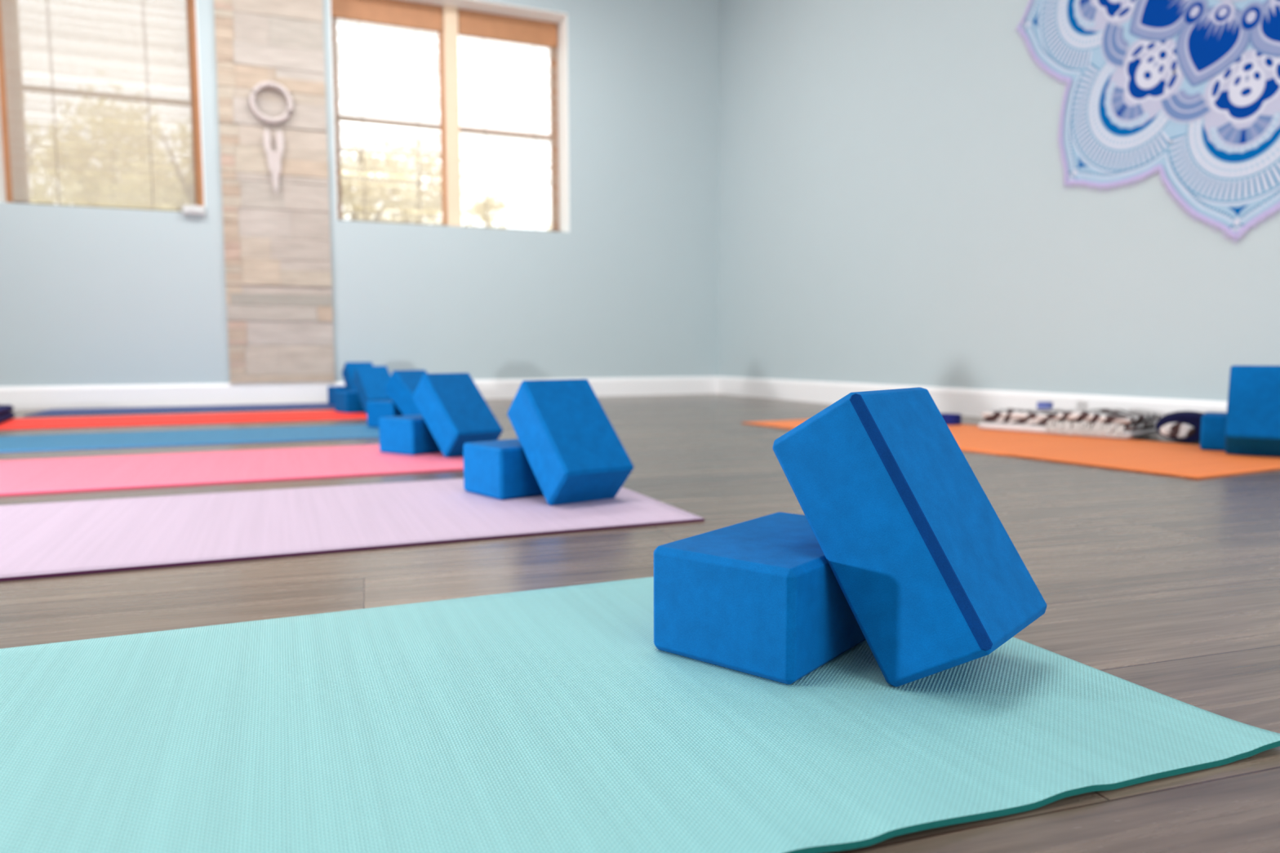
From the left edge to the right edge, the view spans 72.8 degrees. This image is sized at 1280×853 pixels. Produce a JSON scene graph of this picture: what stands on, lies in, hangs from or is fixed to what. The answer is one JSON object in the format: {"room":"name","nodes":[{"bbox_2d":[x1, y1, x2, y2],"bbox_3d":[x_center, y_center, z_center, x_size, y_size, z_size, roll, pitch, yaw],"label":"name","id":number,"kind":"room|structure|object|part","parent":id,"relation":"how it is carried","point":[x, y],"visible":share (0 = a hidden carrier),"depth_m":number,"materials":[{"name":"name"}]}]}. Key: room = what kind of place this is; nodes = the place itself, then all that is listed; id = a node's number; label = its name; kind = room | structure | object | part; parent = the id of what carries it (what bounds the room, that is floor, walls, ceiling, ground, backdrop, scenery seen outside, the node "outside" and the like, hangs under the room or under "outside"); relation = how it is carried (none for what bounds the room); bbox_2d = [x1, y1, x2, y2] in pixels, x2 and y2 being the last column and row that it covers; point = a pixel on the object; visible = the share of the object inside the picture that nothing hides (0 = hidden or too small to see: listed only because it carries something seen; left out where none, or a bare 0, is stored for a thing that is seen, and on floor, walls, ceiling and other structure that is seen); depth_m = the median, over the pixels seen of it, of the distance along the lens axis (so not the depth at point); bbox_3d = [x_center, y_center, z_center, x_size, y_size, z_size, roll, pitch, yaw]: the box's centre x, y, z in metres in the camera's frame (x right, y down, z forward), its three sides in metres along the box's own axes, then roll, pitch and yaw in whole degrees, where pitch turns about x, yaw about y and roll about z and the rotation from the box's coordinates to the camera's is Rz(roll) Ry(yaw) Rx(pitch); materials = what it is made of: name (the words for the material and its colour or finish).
{"room":"exercise studio","nodes":[
{"label":"exercise studio","id":0,"kind":"room"},
{"bbox_2d":[0,0,719,386],"bbox_3d":[-2.666,-1.490,4.768,7.234,2.750,0.260,-2,5,-23],"label":"wall","id":1,"kind":"structure","parent":0,"point":[90,295],"depth_m":5.40,"materials":[{"name":"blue paint"}]},
{"bbox_2d":[0,0,205,209],"bbox_3d":[-2.883,-1.843,4.646,0.964,1.357,0.254,-2,5,-23],"label":"window","id":2,"kind":"structure","parent":1,"relation":"in","point":[6,184],"depth_m":4.70,"materials":[{"name":"white paint"}]},
{"bbox_2d":[0,0,195,211],"bbox_3d":[-2.909,-1.847,4.685,0.870,1.341,0.028,-2,5,-23],"label":"bamboo shade","id":3,"kind":"object","parent":2,"relation":"attached to","point":[49,67],"visible":0.94,"depth_m":4.69,"materials":[{"name":"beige wood"}]},
{"bbox_3d":[-3.115,-1.766,4.602,0.009,1.187,0.006,-2,5,-23],"label":"cord","id":4,"kind":"part","parent":3,"relation":"part of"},
{"bbox_3d":[-2.908,-1.189,4.741,0.870,0.022,0.012,-2,5,-23],"label":"rail","id":5,"kind":"part","parent":3,"relation":"part of","materials":[{"name":"white wood"}]},
{"bbox_3d":[-2.705,-1.781,4.772,0.009,1.187,0.006,-2,5,-23],"label":"cord","id":6,"kind":"part","parent":3,"relation":"part of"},
{"bbox_2d":[182,204,205,214],"bbox_3d":[-2.432,-1.181,4.731,0.110,0.046,0.034,-2,5,-23],"label":"sensor box","id":7,"kind":"object","parent":1,"relation":"attached to","point":[187,209],"visible":1,"depth_m":4.72,"materials":[{"name":"white plastic"}]},
{"bbox_2d":[213,0,334,382],"bbox_3d":[-2.046,-1.561,4.864,0.556,2.626,0.029,-2,5,-23],"label":"panel","id":8,"kind":"object","parent":1,"relation":"attached to","point":[301,251],"visible":1,"depth_m":4.88,"materials":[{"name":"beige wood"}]},
{"bbox_2d":[248,66,293,195],"bbox_3d":[-2.043,-1.644,4.825,0.227,0.703,0.034,-2,5,-23],"label":"catcher","id":9,"kind":"object","parent":8,"relation":"hanging from","point":[273,165],"visible":1,"depth_m":4.82},
{"bbox_2d":[0,376,717,409],"bbox_3d":[-2.701,-0.166,4.713,7.034,0.122,0.016,-2,5,-23],"label":"baseboard","id":10,"kind":"structure","parent":1,"relation":"attached to","point":[73,397],"depth_m":4.88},
{"bbox_2d":[329,0,569,231],"bbox_3d":[-1.156,-1.909,5.362,1.415,1.357,0.254,-2,5,-23],"label":"window","id":11,"kind":"structure","parent":1,"relation":"in","point":[452,126],"depth_m":5.41,"materials":[{"name":"white paint"}]},
{"bbox_3d":[-1.524,-1.884,5.320,0.633,1.277,0.032,-2,5,-23],"label":"sash","id":12,"kind":"part","parent":11,"relation":"part of","materials":[{"name":"orange wood"}]},
{"bbox_2d":[330,0,446,225],"bbox_3d":[-1.515,-1.900,5.264,0.648,1.341,0.028,-2,5,-23],"label":"bamboo shade","id":13,"kind":"object","parent":11,"relation":"attached to","point":[399,13],"visible":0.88,"depth_m":5.26,"materials":[{"name":"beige wood"}]},
{"bbox_3d":[-1.667,-1.821,5.203,0.009,1.187,0.006,-2,5,-23],"label":"cord","id":14,"kind":"part","parent":13,"relation":"part of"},
{"bbox_3d":[-1.513,-1.242,5.319,0.648,0.022,0.012,-2,5,-23],"label":"rail","id":15,"kind":"part","parent":13,"relation":"part of","materials":[{"name":"white wood"}]},
{"bbox_3d":[-1.361,-1.832,5.329,0.009,1.187,0.006,-2,5,-23],"label":"cord","id":16,"kind":"part","parent":13,"relation":"part of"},
{"bbox_3d":[-0.862,-1.909,5.594,0.624,1.277,0.032,-2,5,-23],"label":"sash","id":17,"kind":"part","parent":11,"relation":"part of","materials":[{"name":"orange wood"}]},
{"bbox_2d":[457,8,559,231],"bbox_3d":[-0.831,-1.926,5.548,0.638,1.341,0.028,-2,5,-23],"label":"bamboo shade","id":18,"kind":"object","parent":11,"relation":"attached to","point":[473,24],"visible":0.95,"depth_m":5.53,"materials":[{"name":"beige wood"}]},
{"bbox_3d":[-0.980,-1.847,5.487,0.009,1.187,0.006,-2,5,-23],"label":"cord","id":19,"kind":"part","parent":18,"relation":"part of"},
{"bbox_3d":[-0.829,-1.268,5.603,0.638,0.022,0.012,-2,5,-23],"label":"rail","id":20,"kind":"part","parent":18,"relation":"part of","materials":[{"name":"white wood"}]},
{"bbox_3d":[-0.680,-1.858,5.612,0.009,1.187,0.006,-2,5,-23],"label":"cord","id":21,"kind":"part","parent":18,"relation":"part of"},
{"bbox_2d":[0,393,1279,852],"bbox_3d":[-1.101,0.272,0.896,7.434,0.120,8.855,-2,5,-23],"label":"floor","id":22,"kind":"structure","parent":0,"point":[1169,586],"depth_m":1.11,"materials":[{"name":"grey wood"}]},
{"bbox_2d":[23,402,334,416],"bbox_3d":[-2.143,-0.099,4.585,1.750,0.004,0.520,-2,5,-23],"label":"yoga mat","id":23,"kind":"object","parent":22,"relation":"on","point":[77,411],"visible":0.77,"depth_m":4.45,"materials":[{"name":"blue plastic"}]},
{"bbox_2d":[327,386,346,404],"bbox_3d":[-1.614,-0.177,4.875,0.233,0.100,0.151,-4,6,-37],"label":"block","id":24,"kind":"object","parent":23,"relation":"on","point":[331,389],"visible":0.27,"depth_m":4.80,"materials":[{"name":"blue plastic"}]},
{"bbox_2d":[342,361,373,391],"bbox_3d":[-1.532,-0.237,4.780,0.151,0.235,0.218,-4,6,-37],"label":"block","id":25,"kind":"object","parent":23,"relation":"on","point":[348,370],"visible":0.38,"depth_m":4.75,"materials":[{"name":"blue plastic"}]},
{"bbox_2d":[0,409,367,430],"bbox_3d":[-1.880,-0.038,3.858,1.830,0.004,0.640,-2,5,-22],"label":"yoga mat","id":26,"kind":"object","parent":22,"relation":"on","point":[331,415],"visible":0.79,"depth_m":3.74,"materials":[{"name":"red plastic"}]},
{"bbox_2d":[0,404,15,422],"bbox_3d":[-2.828,-0.044,3.551,0.387,0.064,0.450,-3,5,-28],"label":"folded blanket","id":27,"kind":"object","parent":26,"relation":"on","point":[6,414],"visible":1,"depth_m":3.68,"materials":[{"name":"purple fabric"}]},
{"bbox_2d":[334,391,364,413],"bbox_3d":[-1.347,-0.124,4.233,0.233,0.100,0.151,-4,6,-40],"label":"block","id":28,"kind":"object","parent":26,"relation":"on","point":[345,402],"visible":0.5,"depth_m":4.13,"materials":[{"name":"blue plastic"}]},
{"bbox_2d":[351,365,391,413],"bbox_3d":[-1.255,-0.176,4.126,0.151,0.222,0.232,-4,6,-37],"label":"block","id":29,"kind":"object","parent":26,"relation":"on","point":[370,382],"visible":0.7,"depth_m":4.09,"materials":[{"name":"blue plastic"}]},
{"bbox_2d":[0,424,379,452],"bbox_3d":[-1.477,0.033,2.997,1.750,0.004,0.565,-2,5,-22],"label":"yoga mat","id":30,"kind":"object","parent":22,"relation":"on","point":[247,435],"visible":0.81,"depth_m":2.92,"materials":[{"name":"plastic"}]},
{"bbox_2d":[366,399,403,427],"bbox_3d":[-0.924,-0.053,3.384,0.151,0.100,0.233,3,6,33],"label":"block","id":31,"kind":"object","parent":30,"relation":"on","point":[375,410],"visible":0.39,"depth_m":3.29,"materials":[{"name":"blue plastic"}]},
{"bbox_2d":[384,369,427,415],"bbox_3d":[-0.829,-0.103,3.266,0.235,0.218,0.151,4,6,37],"label":"block","id":32,"kind":"object","parent":30,"relation":"on","point":[402,385],"visible":0.5,"depth_m":3.22,"materials":[{"name":"blue plastic"}]},
{"bbox_2d":[0,444,463,495],"bbox_3d":[-1.145,0.101,2.179,1.750,0.004,0.680,-2,5,-23],"label":"yoga mat","id":33,"kind":"object","parent":22,"relation":"on","point":[83,473],"visible":0.77,"depth_m":2.13,"materials":[{"name":"pink plastic"}]},
{"bbox_2d":[378,414,441,455],"bbox_3d":[-0.615,0.019,2.515,0.151,0.100,0.233,3,6,36],"label":"block","id":34,"kind":"object","parent":33,"relation":"on","point":[411,434],"visible":0.49,"depth_m":2.41,"materials":[{"name":"blue plastic"}]},
{"bbox_2d":[412,373,502,457],"bbox_3d":[-0.508,-0.035,2.410,0.151,0.224,0.230,-5,7,-44],"label":"block","id":35,"kind":"object","parent":33,"relation":"on","point":[452,406],"visible":0.89,"depth_m":2.36,"materials":[{"name":"blue plastic"}]},
{"bbox_2d":[0,478,704,581],"bbox_3d":[-0.822,0.164,1.425,1.750,0.004,0.640,-2,5,-23],"label":"yoga mat","id":36,"kind":"object","parent":22,"relation":"on","point":[77,537],"visible":0.9,"depth_m":1.43,"materials":[{"name":"purple plastic"}]},
{"bbox_2d":[462,438,543,500],"bbox_3d":[-0.222,0.080,1.772,0.233,0.100,0.151,-4,6,-40],"label":"block","id":37,"kind":"object","parent":36,"relation":"on","point":[500,469],"visible":0.49,"depth_m":1.68,"materials":[{"name":"blue plastic"}]},
{"bbox_2d":[506,378,634,505],"bbox_3d":[-0.136,0.025,1.663,0.151,0.227,0.227,-4,6,-36],"label":"block","id":38,"kind":"object","parent":36,"relation":"on","point":[574,452],"visible":1,"depth_m":1.62,"materials":[{"name":"blue plastic"}]},
{"bbox_2d":[0,577,1279,852],"bbox_3d":[-0.479,0.233,0.552,1.791,0.010,0.605,-2,5,-23],"label":"yoga mat","id":39,"kind":"object","parent":22,"relation":"on","point":[552,720],"visible":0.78,"depth_m":0.63,"materials":[{"name":"teal plastic"}]},
{"bbox_2d":[653,511,866,684],"bbox_3d":[0.141,0.157,0.853,0.151,0.100,0.233,4,6,39],"label":"block","id":40,"kind":"object","parent":39,"relation":"on","point":[761,597],"visible":0.73,"depth_m":0.76,"materials":[{"name":"blue plastic"}]},
{"bbox_2d":[772,386,1047,687],"bbox_3d":[0.241,0.090,0.779,0.200,0.244,0.151,4,6,41],"label":"block","id":41,"kind":"object","parent":39,"relation":"on","point":[926,568],"visible":1,"depth_m":0.72,"materials":[{"name":"blue plastic"}]},
{"bbox_2d":[741,419,1279,479],"bbox_3d":[1.132,0.036,2.870,0.700,0.004,1.780,-3,5,-27],"label":"yoga mat","id":42,"kind":"object","parent":22,"relation":"on","point":[1153,457],"visible":0.59,"depth_m":2.40,"materials":[{"name":"orange plastic"}]},
{"bbox_2d":[940,413,961,425],"bbox_3d":[1.194,-0.029,3.381,0.117,0.038,0.111,-2,5,-23],"label":"strap","id":43,"kind":"object","parent":42,"relation":"on","point":[950,419],"visible":0.66,"depth_m":3.33,"materials":[{"name":"blue fabric"}]},
{"bbox_2d":[977,408,1159,439],"bbox_3d":[1.481,-0.021,3.017,0.261,0.082,0.514,-4,6,-38],"label":"folded blanket","id":44,"kind":"object","parent":42,"relation":"on","point":[1107,423],"visible":1,"depth_m":2.90,"materials":[{"name":"white fabric"}]},
{"bbox_2d":[1036,401,1053,408],"bbox_3d":[1.490,-0.078,3.192,0.060,0.024,0.048,-2,5,-23],"label":"strap loop","id":45,"kind":"object","parent":44,"relation":"on","point":[1040,405],"visible":1,"depth_m":3.17,"materials":[{"name":"blue fabric"}]},
{"bbox_2d":[1200,412,1226,451],"bbox_3d":[1.726,0.017,2.450,0.233,0.100,0.151,3,6,36],"label":"block","id":46,"kind":"object","parent":42,"relation":"on","point":[1212,437],"visible":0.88,"depth_m":2.44,"materials":[{"name":"blue plastic"}]},
{"bbox_2d":[1225,365,1279,457],"bbox_3d":[1.673,-0.044,2.337,0.151,0.240,0.211,3,6,36],"label":"block","id":47,"kind":"object","parent":42,"relation":"on","point":[1252,427],"visible":1,"depth_m":2.31,"materials":[{"name":"blue plastic"}]},
{"bbox_2d":[1155,410,1204,442],"bbox_3d":[1.724,-0.001,2.728,0.176,0.089,0.184,3,6,32],"label":"rolled blanket","id":48,"kind":"object","parent":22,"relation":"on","point":[1183,425],"visible":0.77,"depth_m":2.67,"materials":[{"name":"blue fabric"}]},
{"bbox_2d":[717,0,1279,401],"bbox_3d":[2.245,-1.283,2.133,0.200,2.750,8.395,-2,5,-23],"label":"wall","id":49,"kind":"structure","parent":0,"point":[895,208],"depth_m":3.97,"materials":[{"name":"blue paint"}]},
{"bbox_2d":[716,376,1227,427],"bbox_3d":[2.152,0.031,2.195,0.016,0.122,8.379,-2,5,-23],"label":"baseboard","id":50,"kind":"structure","parent":49,"relation":"attached to","point":[964,402],"depth_m":3.83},
{"bbox_2d":[1013,0,1279,246],"bbox_3d":[1.897,-1.523,2.668,0.012,1.912,1.921,-2,5,-23],"label":"tapestry","id":51,"kind":"object","parent":49,"relation":"attached to","point":[1188,91],"visible":1,"depth_m":2.93,"materials":[{"name":"blue fabric"}]},
{"label":"outside","id":52,"kind":"structure","parent":0,"visible":0},
{"bbox_3d":[-12.629,-1.828,30.281,60.000,0.200,54.295,-2,5,-23],"label":"ground","id":53,"kind":"structure","parent":52,"visible":0},
{"bbox_2d":[25,123,82,204],"bbox_3d":[-7.600,-2.357,10.320,2.019,4.184,1.882,-2,5,-23],"label":"tree","id":54,"kind":"object","parent":53,"relation":"on","point":[25,123],"visible":0.02,"depth_m":10.20,"materials":[{"name":"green plant"}]},
{"bbox_2d":[28,71,189,207],"bbox_3d":[-8.240,-3.017,13.966,2.776,4.890,3.169,0,5,5],"label":"tree","id":55,"kind":"object","parent":53,"relation":"on","point":[99,72],"visible":0.03,"depth_m":13.33,"materials":[{"name":"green plant"}]},
{"bbox_2d":[110,118,195,210],"bbox_3d":[-6.277,-2.424,12.066,2.042,4.017,2.067,4,6,41],"label":"tree","id":56,"kind":"object","parent":53,"relation":"on","point":[188,118],"visible":0.03,"depth_m":11.72,"materials":[{"name":"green plant"}]},
{"bbox_2d":[340,133,426,223],"bbox_3d":[-3.879,-2.312,12.480,2.088,3.709,2.153,-2,5,-23],"label":"tree","id":57,"kind":"object","parent":53,"relation":"on","point":[392,157],"visible":0.13,"depth_m":12.05,"materials":[{"name":"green plant"}]},
{"bbox_2d":[370,129,482,224],"bbox_3d":[-3.938,-2.965,15.686,2.178,4.471,1.966,0,5,-2],"label":"tree","id":58,"kind":"object","parent":53,"relation":"on","point":[422,159],"visible":0.13,"depth_m":15.46,"materials":[{"name":"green plant"}]},
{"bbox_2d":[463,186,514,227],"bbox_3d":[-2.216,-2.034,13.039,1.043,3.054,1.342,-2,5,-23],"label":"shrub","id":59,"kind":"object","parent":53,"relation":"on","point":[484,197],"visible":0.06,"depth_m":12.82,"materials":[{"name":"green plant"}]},
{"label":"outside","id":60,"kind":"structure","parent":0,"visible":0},
{"bbox_2d":[26,143,551,184],"bbox_3d":[-7.163,-5.125,16.799,18.000,0.045,0.052,-2,5,-23],"label":"wire","id":61,"kind":"object","parent":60,"point":[35,144],"visible":0.06,"depth_m":18.51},
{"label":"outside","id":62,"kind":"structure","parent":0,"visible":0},
{"bbox_2d":[33,124,551,168],"bbox_3d":[-7.164,-5.453,16.771,18.000,0.045,0.052,-2,5,-23],"label":"wire","id":63,"kind":"object","parent":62,"point":[33,124],"visible":0.14,"depth_m":18.33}
]}

